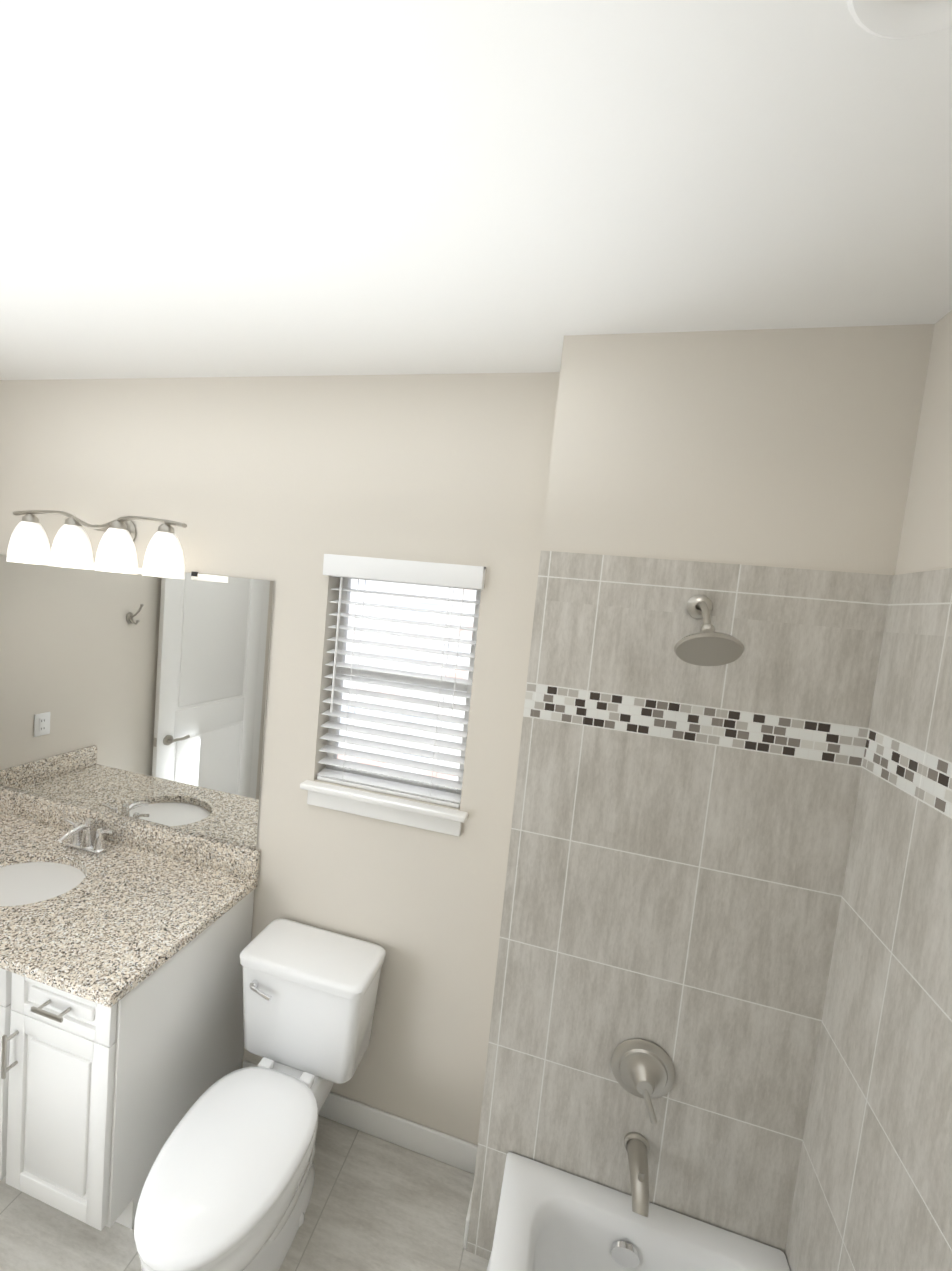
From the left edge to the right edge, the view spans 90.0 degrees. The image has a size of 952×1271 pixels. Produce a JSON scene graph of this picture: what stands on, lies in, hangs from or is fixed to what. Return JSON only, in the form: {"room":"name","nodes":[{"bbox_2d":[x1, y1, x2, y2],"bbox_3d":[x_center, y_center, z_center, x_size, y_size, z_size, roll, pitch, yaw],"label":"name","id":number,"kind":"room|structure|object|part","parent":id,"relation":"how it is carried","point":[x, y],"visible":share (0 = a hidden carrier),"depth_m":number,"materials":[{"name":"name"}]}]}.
{"room":"bathroom","nodes":[
{"label":"bathroom","id":0,"kind":"room"},
{"bbox_2d":[0,1115,488,1270],"bbox_3d":[-1.333,1.934,-0.424,3.575,0.060,4.940,7,4,13],"label":"floor","id":1,"kind":"structure","parent":0,"point":[376,1204],"depth_m":1.49,"materials":[{"name":"tile"}]},
{"bbox_2d":[0,890,253,1230],"bbox_3d":[-1.691,1.299,1.744,1.514,0.818,0.592,7,4,13],"label":"bathroom vanity","id":2,"kind":"object","parent":1,"relation":"on","point":[91,1094],"depth_m":1.39,"materials":[{"name":"white painted wood"},{"name":"brushed nickel"}]},
{"bbox_2d":[0,814,257,1009],"bbox_3d":[-1.641,0.875,1.717,1.528,0.035,0.580,7,4,13],"label":"countertop","id":3,"kind":"structure","parent":2,"relation":"on","point":[103,937],"depth_m":1.55,"materials":[{"name":"beige stone"}]},
{"bbox_2d":[0,850,95,913],"bbox_3d":[-1.620,0.971,1.704,0.443,0.176,0.325,7,4,13],"label":"sink","id":4,"kind":"object","parent":3,"relation":"in","point":[26,879],"depth_m":1.75,"materials":[{"name":"white ceramic"}]},
{"bbox_2d":[56,814,115,853],"bbox_3d":[-1.562,0.793,1.865,0.249,0.122,0.136,7,4,13],"label":"faucet","id":5,"kind":"object","parent":3,"relation":"on","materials":[{"name":"silver metal"}]},
{"bbox_2d":[134,918,385,1270],"bbox_3d":[-0.651,1.464,1.429,0.460,0.737,0.715,7,4,13],"label":"toilet","id":6,"kind":"object","parent":1,"relation":"on","point":[228,1185],"visible":1,"depth_m":1.41,"materials":[{"name":"white ceramic"}]},
{"bbox_2d":[486,1152,789,1270],"bbox_3d":[0.229,1.790,0.625,0.801,0.376,1.500,7,4,13],"label":"bathtub","id":7,"kind":"object","parent":1,"relation":"on","point":[549,1218],"visible":1,"depth_m":1.28,"materials":[{"name":"white ceramic"}]},
{"bbox_2d":[0,372,559,1145],"bbox_3d":[-0.636,0.440,1.817,3.575,2.720,0.120,7,4,13],"label":"wall","id":8,"kind":"structure","parent":0,"point":[236,476],"depth_m":1.70,"materials":[{"name":"beige paint"}]},
{"bbox_2d":[6,510,186,578],"bbox_3d":[-1.426,-0.357,1.814,0.802,0.220,0.179,7,4,13],"label":"sconce","id":9,"kind":"object","parent":8,"relation":"attached to","point":[125,523],"depth_m":1.76,"materials":[{"name":"white glass"}]},
{"bbox_3d":[-1.435,-0.326,1.792,0.775,0.160,0.130,7,4,13],"label":"vanity light sconce shade","id":10,"kind":"part","parent":9,"relation":"part of","materials":[{"name":"white glass"}]},
{"bbox_2d":[0,786,259,881],"bbox_3d":[-1.569,0.789,1.984,1.528,0.112,0.020,7,4,13],"label":"backsplash","id":11,"kind":"structure","parent":8,"relation":"attached to","point":[242,861],"depth_m":1.91,"materials":[{"name":"beige stone"}]},
{"bbox_2d":[0,554,273,848],"bbox_3d":[-1.517,0.221,1.951,1.504,1.028,0.008,7,4,13],"label":"mirror","id":12,"kind":"object","parent":8,"relation":"attached to","point":[139,696],"visible":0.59,"depth_m":1.91,"materials":[{"name":"clear glass"}]},
{"bbox_2d":[243,1061,476,1173],"bbox_3d":[-0.455,1.781,1.771,0.963,0.100,0.012,7,4,13],"label":"baseboard","id":13,"kind":"structure","parent":8,"relation":"attached to","point":[424,1140],"depth_m":1.72,"materials":[{"name":"white paint"}]},
{"bbox_2d":[300,780,467,836],"bbox_3d":[-0.327,0.607,1.706,0.620,0.084,0.116,7,4,13],"label":"window sill","id":14,"kind":"structure","parent":8,"relation":"attached to","point":[402,811],"depth_m":1.66,"materials":[{"name":"white paint"}]},
{"bbox_2d":[325,578,480,794],"bbox_3d":[-0.266,0.157,1.746,0.560,0.815,0.030,7,4,13],"label":"window","id":15,"kind":"structure","parent":8,"relation":"in","point":[420,590],"depth_m":1.74,"materials":[{"name":"white"}]},
{"bbox_2d":[317,576,480,807],"bbox_3d":[-0.280,0.160,1.688,0.552,0.812,0.066,7,4,13],"label":"window blind","id":16,"kind":"object","parent":15,"relation":"attached to","point":[396,788],"visible":0.77,"depth_m":1.69,"materials":[{"name":"white plastic"}]},
{"bbox_2d":[323,554,485,589],"bbox_3d":[-0.253,-0.218,1.616,0.576,0.074,0.030,7,4,13],"label":"blind valance","id":17,"kind":"object","parent":16,"relation":"attached to","point":[442,574],"visible":1,"depth_m":1.60,"materials":[{"name":"white wood"}]},
{"bbox_2d":[0,0,951,379],"bbox_3d":[-1.062,-0.836,-0.624,3.575,0.080,4.940,7,4,13],"label":"ceiling","id":18,"kind":"structure","parent":0,"point":[224,188],"depth_m":0.83,"materials":[{"name":"white paint"}]},
{"bbox_2d":[846,0,951,38],"bbox_3d":[0.501,-0.716,0.469,0.220,0.009,0.220,7,4,13],"label":"recessed light","id":19,"kind":"object","parent":18,"relation":"in","point":[897,19],"visible":1,"depth_m":0.55,"materials":[{"name":"white paint"}]},
{"bbox_2d":[541,324,934,574],"bbox_3d":[0.534,0.586,1.379,0.840,2.720,0.200,7,4,13],"label":"wall","id":20,"kind":"structure","parent":0,"point":[790,448],"depth_m":1.19,"materials":[{"name":"beige paint"}]},
{"bbox_2d":[463,1183,473,1248],"bbox_3d":[-0.006,1.839,1.565,0.012,0.100,0.208,7,4,13],"label":"baseboard","id":21,"kind":"structure","parent":20,"relation":"attached to","point":[466,1228],"depth_m":1.47,"materials":[{"name":"white paint"}]},
{"bbox_2d":[466,550,892,1259],"bbox_3d":[0.478,0.876,1.299,0.832,2.145,0.008,7,4,13],"label":"wall tile","id":22,"kind":"structure","parent":20,"relation":"attached to","point":[680,836],"depth_m":1.27,"materials":[{"name":"grey tile"}]},
{"bbox_2d":[624,1132,648,1216],"bbox_3d":[0.430,1.422,1.254,0.068,0.082,0.152,7,4,13],"label":"tub spout","id":23,"kind":"object","parent":22,"relation":"attached to","point":[636,1145],"visible":1,"depth_m":1.25,"materials":[{"name":"silver metal"}]},
{"bbox_2d":[611,1039,674,1123],"bbox_3d":[0.451,1.195,1.278,0.168,0.168,0.074,7,4,13],"label":"tub valve","id":24,"kind":"object","parent":22,"relation":"attached to","point":[644,1069],"visible":1,"depth_m":1.29,"materials":[{"name":"silver metal"}]},
{"bbox_2d":[674,595,743,665],"bbox_3d":[0.543,-0.013,1.125,0.144,0.174,0.214,7,4,13],"label":"shower head","id":25,"kind":"object","parent":22,"relation":"attached to","point":[707,645],"visible":1,"depth_m":1.09},
{"bbox_2d":[895,310,951,574],"bbox_3d":[0.807,0.678,0.473,0.120,2.720,1.840,7,4,13],"label":"wall","id":26,"kind":"structure","parent":0,"point":[926,540],"depth_m":1.05,"materials":[{"name":"beige paint"}]},
{"bbox_2d":[785,568,951,1270],"bbox_3d":[0.708,0.959,0.470,0.008,2.145,1.504,7,4,13],"label":"wall tile","id":27,"kind":"structure","parent":26,"relation":"attached to","point":[873,1189],"depth_m":0.99,"materials":[{"name":"grey tile"}]}
]}

